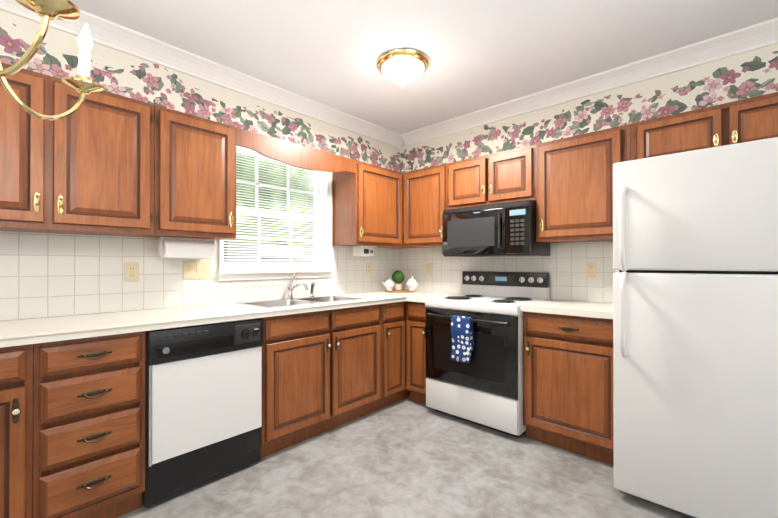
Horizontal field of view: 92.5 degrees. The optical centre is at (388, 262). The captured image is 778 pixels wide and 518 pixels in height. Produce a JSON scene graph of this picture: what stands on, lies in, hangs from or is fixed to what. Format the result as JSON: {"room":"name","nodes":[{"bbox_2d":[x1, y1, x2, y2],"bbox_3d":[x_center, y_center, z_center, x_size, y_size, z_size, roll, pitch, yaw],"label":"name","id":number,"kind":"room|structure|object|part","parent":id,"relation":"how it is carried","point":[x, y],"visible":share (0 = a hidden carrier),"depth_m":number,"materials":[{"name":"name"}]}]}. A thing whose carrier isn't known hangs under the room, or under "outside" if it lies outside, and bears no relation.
{"room":"kitchen","nodes":[
{"label":"kitchen","id":0,"kind":"room"},
{"bbox_2d":[0,10,399,320],"bbox_3d":[-1.753,-0.067,2.130,0.200,2.540,5.700,0,0,43],"label":"wall","id":1,"kind":"structure","parent":0,"point":[44,275],"depth_m":2.26,"materials":[{"name":"tile"}]},
{"bbox_2d":[125,262,138,281],"bbox_3d":[-1.530,0.058,2.216,0.008,0.114,0.070,0,0,43],"label":"electrical outlet plate","id":2,"kind":"object","parent":1,"relation":"attached to","point":[131,271],"visible":1,"depth_m":2.21,"materials":[{"name":"beige plastic"}]},
{"bbox_2d":[183,262,208,278],"bbox_3d":[-1.280,0.054,2.482,0.016,0.114,0.162,0,0,43],"label":"switch plate","id":3,"kind":"object","parent":1,"relation":"attached to","point":[195,270],"visible":1,"depth_m":2.48,"materials":[{"name":"beige plastic"}]},
{"bbox_2d":[0,0,403,147],"bbox_3d":[-1.644,-1.287,2.033,0.098,0.102,5.300,0,0,43],"label":"crown molding","id":4,"kind":"structure","parent":1,"relation":"attached to","point":[110,34],"depth_m":2.46,"materials":[{"name":"white wood"}]},
{"bbox_2d":[0,62,411,248],"bbox_3d":[-0.862,-0.505,2.684,0.358,0.710,3.271,0,0,43],"label":"upper cabinet","id":5,"kind":"object","parent":1,"relation":"attached to","point":[105,163],"visible":1,"depth_m":1.97,"materials":[{"name":"brown wood"}]},
{"bbox_2d":[158,237,214,258],"bbox_3d":[-1.248,-0.087,2.310,0.120,0.126,0.310,0,0,43],"label":"paper towel holder","id":6,"kind":"object","parent":5,"relation":"attached to","point":[174,247],"visible":1,"depth_m":2.25,"materials":[{"name":"white paper"}]},
{"bbox_2d":[350,246,376,255],"bbox_3d":[-0.228,-0.100,3.359,0.180,0.092,0.175,0,0,43],"label":"can opener","id":7,"kind":"object","parent":5,"relation":"attached to","point":[363,250],"visible":1,"depth_m":3.30,"materials":[{"name":"white plastic"}]},
{"bbox_2d":[219,149,331,269],"bbox_3d":[-0.921,-0.421,3.022,0.218,0.955,0.988,0,0,43],"label":"window","id":8,"kind":"structure","parent":1,"relation":"in","point":[327,212],"depth_m":3.30,"materials":[{"name":"white"}]},
{"bbox_2d":[223,146,325,267],"bbox_3d":[-0.877,-0.411,2.981,0.038,0.905,0.906,0,0,43],"label":"window blinds","id":9,"kind":"object","parent":8,"relation":"attached to","point":[248,150],"visible":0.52,"depth_m":2.95,"materials":[{"name":"white plastic"}]},
{"bbox_2d":[217,267,333,280],"bbox_3d":[-0.858,0.087,2.962,0.100,0.087,1.004,0,0,43],"label":"window sill","id":10,"kind":"structure","parent":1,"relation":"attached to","point":[228,274],"depth_m":2.87,"materials":[{"name":"white paint"}]},
{"bbox_2d":[366,263,370,274],"bbox_3d":[-0.200,0.064,3.662,0.008,0.114,0.070,0,0,43],"label":"electrical outlet plate","id":11,"kind":"object","parent":1,"relation":"attached to","point":[368,268],"visible":1,"depth_m":3.65,"materials":[{"name":"beige plastic"}]},
{"bbox_2d":[0,270,441,517],"bbox_3d":[-0.884,0.640,2.480,0.595,1.128,3.597,0,0,43],"label":"base cabinet","id":12,"kind":"object","parent":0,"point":[72,416],"depth_m":1.75,"materials":[{"name":"brown wood"}]},
{"bbox_3d":[-0.638,0.185,2.928,0.269,0.204,0.266,0,0,43],"label":"faucet single lever","id":13,"kind":"part","parent":12,"relation":"part of","materials":[{"name":"silver metal"}]},
{"bbox_2d":[406,276,417,290],"bbox_3d":[0.230,0.209,3.715,0.148,0.144,0.116,0,0,43],"label":"sugar bowl","id":14,"kind":"object","parent":12,"relation":"on","point":[411,284],"depth_m":3.68,"materials":[{"name":"white ceramic"}]},
{"bbox_2d":[117,397,690,517],"bbox_3d":[-0.061,1.246,0.567,4.800,0.100,5.700,0,0,43],"label":"floor","id":15,"kind":"structure","parent":0,"point":[406,458],"depth_m":2.05,"materials":[{"name":"tile"}]},
{"bbox_2d":[142,318,262,507],"bbox_3d":[-1.145,0.760,2.178,0.586,0.855,0.597,0,0,43],"label":"dishwasher","id":16,"kind":"object","parent":15,"relation":"on","point":[203,403],"visible":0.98,"depth_m":1.96,"materials":[{"name":"white painted metal"},{"name":"black plastic"}]},
{"bbox_2d":[425,271,549,437],"bbox_3d":[0.762,0.643,2.936,0.764,1.126,0.662,0,0,43],"label":"electric range","id":17,"kind":"object","parent":15,"relation":"on","point":[484,388],"visible":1,"depth_m":2.72,"materials":[{"name":"white metal"}]},
{"bbox_2d":[450,315,473,363],"bbox_3d":[0.532,0.557,2.712,0.168,0.326,0.056,0,0,43],"label":"towel","id":18,"kind":"object","parent":17,"relation":"hanging from","point":[462,336],"visible":1,"depth_m":2.69,"materials":[{"name":"blue fabric"}]},
{"bbox_2d":[406,293,613,464],"bbox_3d":[0.917,0.748,2.862,1.630,0.914,0.595,0,0,43],"label":"base cabinet","id":19,"kind":"object","parent":15,"relation":"on","point":[567,375],"visible":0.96,"depth_m":2.35,"materials":[{"name":"brown wood"}]},
{"bbox_2d":[613,137,777,517],"bbox_3d":[1.677,0.348,1.919,0.760,1.708,0.901,0,0,43],"label":"refrigerator","id":20,"kind":"object","parent":15,"relation":"on","point":[695,333],"visible":1,"depth_m":1.67,"materials":[{"name":"white metal"}]},
{"bbox_2d":[69,0,777,134],"bbox_3d":[-0.061,-1.393,0.577,4.800,0.100,5.700,0,0,43],"label":"ceiling","id":21,"kind":"structure","parent":0,"point":[481,54],"depth_m":2.23,"materials":[{"name":"white paint"}]},
{"bbox_2d":[0,0,104,119],"bbox_3d":[-0.733,-0.426,0.595,0.415,0.356,0.414,0,0,-32],"label":"brass chandelier","id":22,"kind":"object","parent":21,"relation":"hanging from","point":[82,83],"visible":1,"depth_m":0.69,"materials":[{"name":"gold metal"}]},
{"bbox_2d":[377,48,428,88],"bbox_3d":[0.093,-1.250,2.497,0.352,0.170,0.352,0,0,43],"label":"flush-mount ceiling light","id":23,"kind":"object","parent":21,"relation":"attached to","point":[402,67],"visible":1,"depth_m":2.41,"materials":[{"name":"white glass"}]},
{"bbox_2d":[400,44,777,302],"bbox_3d":[1.875,-0.066,2.528,4.600,2.540,0.200,0,0,43],"label":"wall","id":24,"kind":"structure","parent":0,"point":[749,74],"depth_m":2.82,"materials":[{"name":"tile"}]},
{"bbox_2d":[426,263,431,273],"bbox_3d":[0.396,0.064,3.740,0.070,0.114,0.016,0,0,43],"label":"switch plate","id":25,"kind":"object","parent":24,"relation":"attached to","point":[428,268],"visible":1,"depth_m":3.73,"materials":[{"name":"beige plastic"}]},
{"bbox_2d":[401,18,777,145],"bbox_3d":[1.736,-1.285,2.457,4.302,0.102,0.098,0,0,43],"label":"crown molding","id":26,"kind":"structure","parent":24,"relation":"attached to","point":[749,38],"depth_m":2.58,"materials":[{"name":"white wood"}]},
{"bbox_2d":[403,92,777,247],"bbox_3d":[1.223,-0.505,2.746,2.724,0.710,0.358,0,0,43],"label":"upper cabinet","id":27,"kind":"object","parent":24,"relation":"attached to","point":[566,184],"visible":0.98,"depth_m":2.54,"materials":[{"name":"brown wood"}]},
{"bbox_2d":[442,200,549,256],"bbox_3d":[0.850,-0.247,3.035,0.753,0.400,0.435,0,0,43],"label":"over-the-range microwave","id":28,"kind":"object","parent":27,"relation":"attached to","point":[507,229],"visible":0.98,"depth_m":2.85,"materials":[{"name":"black plastic"}]},
{"bbox_2d":[586,262,595,277],"bbox_3d":[1.487,0.055,2.741,0.070,0.114,0.008,0,0,43],"label":"electrical outlet plate","id":29,"kind":"object","parent":24,"relation":"attached to","point":[590,269],"visible":1,"depth_m":2.74,"materials":[{"name":"beige plastic"}]},
{"label":"outside","id":30,"kind":"structure","parent":0,"visible":0},
{"bbox_2d":[224,153,312,261],"bbox_3d":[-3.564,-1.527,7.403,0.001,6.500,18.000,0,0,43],"label":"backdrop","id":31,"kind":"structure","parent":30,"point":[296,173],"depth_m":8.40,"materials":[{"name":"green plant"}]}
]}

